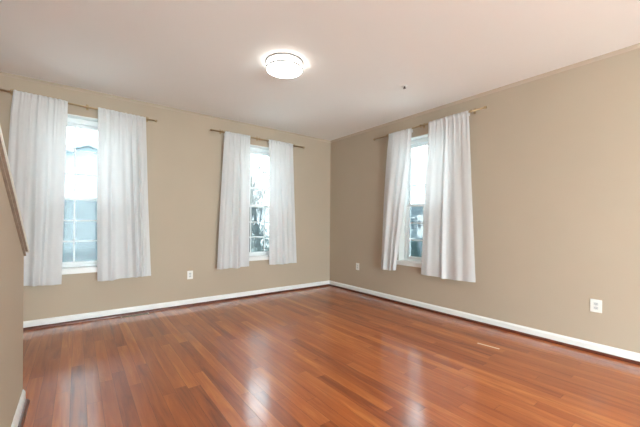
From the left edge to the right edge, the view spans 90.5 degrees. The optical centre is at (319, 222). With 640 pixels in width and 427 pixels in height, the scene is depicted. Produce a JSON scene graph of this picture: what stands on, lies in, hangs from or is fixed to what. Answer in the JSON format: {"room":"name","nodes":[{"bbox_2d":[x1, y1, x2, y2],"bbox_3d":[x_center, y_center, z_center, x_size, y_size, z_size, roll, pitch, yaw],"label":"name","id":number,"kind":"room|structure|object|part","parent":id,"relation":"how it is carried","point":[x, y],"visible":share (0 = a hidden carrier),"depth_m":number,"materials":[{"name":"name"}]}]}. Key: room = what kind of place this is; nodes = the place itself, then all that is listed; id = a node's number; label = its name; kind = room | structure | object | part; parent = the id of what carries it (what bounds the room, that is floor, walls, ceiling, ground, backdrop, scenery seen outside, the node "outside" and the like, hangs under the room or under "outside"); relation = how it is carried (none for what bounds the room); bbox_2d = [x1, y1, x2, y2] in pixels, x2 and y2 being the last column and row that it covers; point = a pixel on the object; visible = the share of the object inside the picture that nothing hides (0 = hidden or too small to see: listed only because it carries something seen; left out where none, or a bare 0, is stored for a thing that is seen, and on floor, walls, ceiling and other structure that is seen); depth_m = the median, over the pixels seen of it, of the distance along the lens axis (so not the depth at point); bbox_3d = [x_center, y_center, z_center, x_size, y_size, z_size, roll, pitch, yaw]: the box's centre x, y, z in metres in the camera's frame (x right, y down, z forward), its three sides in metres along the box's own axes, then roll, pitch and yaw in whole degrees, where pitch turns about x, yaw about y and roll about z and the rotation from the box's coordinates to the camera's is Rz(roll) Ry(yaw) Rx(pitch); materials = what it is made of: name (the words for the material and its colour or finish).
{"room":"empty living room","nodes":[
{"label":"empty living room","id":0,"kind":"room"},
{"bbox_2d":[0,169,23,426],"bbox_3d":[-0.933,-0.190,0.670,0.120,2.740,3.400,0,0,-37],"label":"wall","id":1,"kind":"structure","parent":0,"point":[11,253],"depth_m":1.64,"materials":[{"name":"beige paint"}]},
{"bbox_2d":[0,126,28,255],"bbox_3d":[-1.058,-0.662,0.839,0.168,1.769,3.036,0,0,-37],"label":"trim","id":2,"kind":"structure","parent":1,"relation":"attached to","point":[4,162],"depth_m":1.59,"materials":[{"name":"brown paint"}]},
{"bbox_2d":[11,389,29,426],"bbox_3d":[-0.881,1.135,0.718,0.034,0.092,3.400,0,0,-37],"label":"baseboard","id":3,"kind":"structure","parent":1,"relation":"attached to","point":[22,408],"depth_m":1.89,"materials":[{"name":"white paint"}]},
{"bbox_3d":[-0.876,1.168,0.722,0.020,0.026,3.400,0,0,-37],"label":"shoe moulding","id":4,"kind":"part","parent":3,"relation":"part of","materials":[{"name":"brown wood"}]},
{"bbox_2d":[0,75,330,320],"bbox_3d":[-2.829,-0.204,3.887,7.902,2.740,0.240,0,0,-37],"label":"wall","id":5,"kind":"structure","parent":0,"point":[185,157],"depth_m":4.46,"materials":[{"name":"beige paint"}]},
{"bbox_2d":[0,89,156,121],"bbox_3d":[-2.776,-1.368,3.703,1.570,0.100,0.104,0,0,-37],"label":"curtain rod","id":6,"kind":"object","parent":5,"relation":"attached to","point":[87,107],"visible":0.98,"depth_m":3.67,"materials":[{"name":"gold metal"}]},
{"bbox_2d":[8,90,67,285],"bbox_3d":[-3.064,-0.350,3.426,0.528,2.080,0.088,0,0,-37],"label":"curtain","id":7,"kind":"object","parent":6,"relation":"hanging from","point":[38,123],"visible":0.9,"depth_m":3.44,"materials":[{"name":"white fabric"}]},
{"bbox_2d":[97,107,150,280],"bbox_3d":[-2.408,-0.335,3.929,0.582,2.064,0.083,0,0,-37],"label":"curtain","id":8,"kind":"object","parent":6,"relation":"hanging from","point":[123,239],"visible":1,"depth_m":3.91,"materials":[{"name":"white fabric"}]},
{"bbox_2d":[62,114,97,274],"bbox_3d":[-2.831,-0.332,3.864,0.990,1.855,0.263,0,0,-37],"label":"window","id":9,"kind":"structure","parent":5,"relation":"in","point":[80,216],"depth_m":3.85,"materials":[{"name":"white paint"}]},
{"bbox_3d":[-2.803,0.563,3.818,0.990,0.066,0.148,0,0,-37],"label":"sill","id":10,"kind":"part","parent":9,"relation":"part of","materials":[{"name":"white paint"}]},
{"bbox_3d":[-2.864,0.096,3.902,0.812,0.809,0.033,0,0,-37],"label":"sash","id":11,"kind":"part","parent":9,"relation":"part of","materials":[{"name":"white plastic"}]},
{"bbox_3d":[-2.881,-0.733,3.933,0.812,0.917,0.030,0,0,-37],"label":"sash","id":12,"kind":"part","parent":9,"relation":"part of","materials":[{"name":"white plastic"}]},
{"bbox_2d":[0,72,330,142],"bbox_3d":[-2.739,-1.557,3.781,7.421,0.032,0.024,0,0,-37],"label":"trim","id":13,"kind":"structure","parent":5,"relation":"attached to","point":[1,73],"depth_m":4.11,"materials":[{"name":"beige paint"}]},
{"bbox_2d":[23,280,329,330],"bbox_3d":[-2.756,1.121,3.777,7.421,0.092,0.034,0,0,-37],"label":"baseboard","id":14,"kind":"structure","parent":5,"relation":"attached to","point":[69,319],"depth_m":4.21,"materials":[{"name":"white paint"}]},
{"bbox_2d":[187,271,192,278],"bbox_3d":[-1.838,0.740,4.492,0.076,0.118,0.009,0,0,-37],"label":"wall outlet","id":15,"kind":"object","parent":5,"relation":"attached to","point":[189,273],"visible":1,"depth_m":4.49,"materials":[{"name":"white plastic"}]},
{"bbox_2d":[210,129,304,147],"bbox_3d":[-0.946,-1.348,5.101,1.645,0.082,0.104,0,0,-37],"label":"curtain rod","id":16,"kind":"object","parent":5,"relation":"attached to","point":[219,131],"visible":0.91,"depth_m":5.00,"materials":[{"name":"gold metal"}]},
{"bbox_2d":[217,131,250,268],"bbox_3d":[-1.287,-0.333,4.774,0.513,2.045,0.102,0,0,-37],"label":"curtain","id":17,"kind":"object","parent":16,"relation":"hanging from","point":[234,221],"visible":1,"depth_m":4.78,"materials":[{"name":"white fabric"}]},
{"bbox_2d":[268,139,296,264],"bbox_3d":[-0.614,-0.328,5.304,0.558,2.042,0.080,0,0,-37],"label":"curtain","id":18,"kind":"object","parent":16,"relation":"hanging from","point":[282,232],"visible":1,"depth_m":5.26,"materials":[{"name":"white fabric"}]},
{"bbox_2d":[249,144,268,260],"bbox_3d":[-1.012,-0.318,5.254,0.990,1.855,0.263,0,0,-37],"label":"window","id":19,"kind":"structure","parent":5,"relation":"in","point":[259,216],"depth_m":5.32,"materials":[{"name":"white paint"}]},
{"bbox_3d":[-0.984,0.577,5.209,0.990,0.066,0.148,0,0,-37],"label":"sill","id":20,"kind":"part","parent":19,"relation":"part of","materials":[{"name":"white paint"}]},
{"bbox_3d":[-1.044,0.110,5.293,0.812,0.809,0.033,0,0,-37],"label":"sash","id":21,"kind":"part","parent":19,"relation":"part of","materials":[{"name":"white plastic"}]},
{"bbox_3d":[-1.061,-0.719,5.323,0.812,0.917,0.030,0,0,-37],"label":"sash","id":22,"kind":"part","parent":19,"relation":"part of","materials":[{"name":"white plastic"}]},
{"bbox_2d":[0,0,639,140],"bbox_3d":[-0.047,-1.653,0.261,7.902,0.200,9.367,0,0,-37],"label":"ceiling","id":23,"kind":"structure","parent":0,"point":[207,57],"depth_m":2.83,"materials":[{"name":"white paint"}]},
{"bbox_2d":[266,53,302,78],"bbox_3d":[-0.345,-1.510,3.080,0.360,0.090,0.360,0,0,-37],"label":"ceiling light","id":24,"kind":"object","parent":23,"relation":"attached to","point":[279,65],"visible":1,"depth_m":2.99,"materials":[{"name":"white glass"}]},
{"bbox_3d":[-0.345,-1.517,3.080,0.344,0.050,0.344,0,0,-37],"label":"glass","id":25,"kind":"part","parent":24,"relation":"part of","materials":[{"name":"white glass"}]},
{"bbox_2d":[267,62,301,77],"bbox_3d":[-0.346,-1.472,3.080,0.340,0.013,0.340,0,0,-37],"label":"diffuser","id":26,"kind":"object","parent":24,"relation":"attached to","point":[276,69],"depth_m":3.04,"materials":[{"name":"white glass"}]},
{"bbox_2d":[23,286,639,426],"bbox_3d":[-0.069,1.287,0.261,7.902,0.200,9.367,0,0,-37],"label":"floor","id":27,"kind":"structure","parent":0,"point":[325,356],"depth_m":2.51,"materials":[{"name":"brown wood"}]},
{"bbox_2d":[121,312,148,317],"bbox_3d":[-2.330,1.167,4.003,0.310,0.005,0.064,0,0,-37],"label":"floor vent","id":28,"kind":"object","parent":27,"relation":"in","point":[148,312],"visible":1,"depth_m":3.99,"materials":[{"name":"beige metal"}]},
{"bbox_2d":[330,48,639,352],"bbox_3d":[2.985,-0.160,2.587,0.240,2.740,8.887,0,0,-37],"label":"wall","id":29,"kind":"structure","parent":0,"point":[555,158],"depth_m":3.30,"materials":[{"name":"beige paint"}]},
{"bbox_2d":[397,134,427,267],"bbox_3d":[1.539,-0.298,4.453,0.263,1.855,0.990,0,0,-37],"label":"window","id":30,"kind":"structure","parent":29,"relation":"in","point":[411,237],"depth_m":4.74,"materials":[{"name":"white paint"}]},
{"bbox_3d":[1.487,0.596,4.418,0.148,0.066,0.990,0,0,-37],"label":"sill","id":31,"kind":"part","parent":30,"relation":"part of","materials":[{"name":"white paint"}]},
{"bbox_3d":[1.574,0.130,4.483,0.033,0.809,0.812,0,0,-37],"label":"sash","id":32,"kind":"part","parent":30,"relation":"part of","materials":[{"name":"white plastic"}]},
{"bbox_3d":[1.611,-0.699,4.506,0.030,0.917,0.812,0,0,-37],"label":"sash","id":33,"kind":"part","parent":30,"relation":"part of","materials":[{"name":"white plastic"}]},
{"bbox_2d":[373,106,486,139],"bbox_3d":[1.414,-1.345,4.370,0.104,0.089,1.750,0,0,-37],"label":"curtain rod","id":34,"kind":"object","parent":29,"relation":"attached to","point":[484,107],"visible":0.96,"depth_m":4.28,"materials":[{"name":"gold metal"}]},
{"bbox_2d":[381,128,412,270],"bbox_3d":[1.112,-0.312,4.671,0.085,2.055,0.550,0,0,-37],"label":"curtain","id":35,"kind":"object","parent":34,"relation":"hanging from","point":[399,143],"visible":1,"depth_m":4.68,"materials":[{"name":"white fabric"}]},
{"bbox_2d":[421,110,475,281],"bbox_3d":[1.611,-0.319,4.032,0.072,2.070,0.753,0,0,-37],"label":"curtain","id":36,"kind":"object","parent":34,"relation":"hanging from","point":[448,233],"visible":1,"depth_m":4.00,"materials":[{"name":"white fabric"}]},
{"bbox_2d":[329,281,639,364],"bbox_3d":[2.866,1.163,2.504,0.034,0.092,8.886,0,0,-37],"label":"baseboard","id":37,"kind":"structure","parent":29,"relation":"attached to","point":[595,348],"depth_m":3.48,"materials":[{"name":"white paint"}]},
{"bbox_2d":[330,43,639,142],"bbox_3d":[2.890,-1.514,2.507,0.024,0.032,8.886,0,0,-37],"label":"trim","id":38,"kind":"structure","parent":29,"relation":"attached to","point":[636,46],"depth_m":3.50,"materials":[{"name":"beige paint"}]},
{"bbox_2d":[590,299,601,312],"bbox_3d":[2.554,0.770,2.937,0.009,0.118,0.084,0,0,-37],"label":"wall outlet","id":39,"kind":"object","parent":29,"relation":"attached to","point":[595,305],"visible":1,"depth_m":2.93,"materials":[{"name":"white plastic"}]},
{"label":"outside","id":40,"kind":"structure","parent":0,"visible":0},
{"bbox_3d":[-0.249,2.936,24.999,110.000,0.300,100.000,0,0,-37],"label":"ground","id":41,"kind":"structure","parent":40,"visible":0},
{"bbox_2d":[65,144,96,200],"bbox_3d":[-14.790,-0.265,13.836,11.900,5.880,8.650,0,0,-37],"label":"house","id":42,"kind":"structure","parent":41,"relation":"on","point":[86,163],"depth_m":12.79,"materials":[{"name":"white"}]},
{"bbox_2d":[250,154,268,204],"bbox_3d":[-2.301,-1.279,12.635,4.422,8.144,4.212,0,0,11],"label":"bare tree","id":43,"kind":"object","parent":41,"relation":"on","point":[252,178],"visible":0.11,"depth_m":12.73,"materials":[{"name":"grey plant"}]},
{"bbox_2d":[251,154,268,255],"bbox_3d":[-4.216,-1.178,18.840,4.367,7.919,5.260,0,0,-24],"label":"bare tree","id":44,"kind":"object","parent":41,"relation":"on","point":[254,164],"visible":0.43,"depth_m":18.37,"materials":[{"name":"grey plant"}]},
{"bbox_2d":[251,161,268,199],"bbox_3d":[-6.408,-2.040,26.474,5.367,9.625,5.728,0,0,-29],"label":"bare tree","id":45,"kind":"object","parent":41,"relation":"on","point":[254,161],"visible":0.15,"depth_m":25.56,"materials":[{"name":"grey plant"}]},
{"bbox_2d":[412,184,424,203],"bbox_3d":[10.674,-0.306,28.294,9.280,6.350,14.000,0,0,-37],"label":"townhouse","id":46,"kind":"structure","parent":41,"relation":"on","point":[418,192],"depth_m":25.88,"materials":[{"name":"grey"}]}
]}

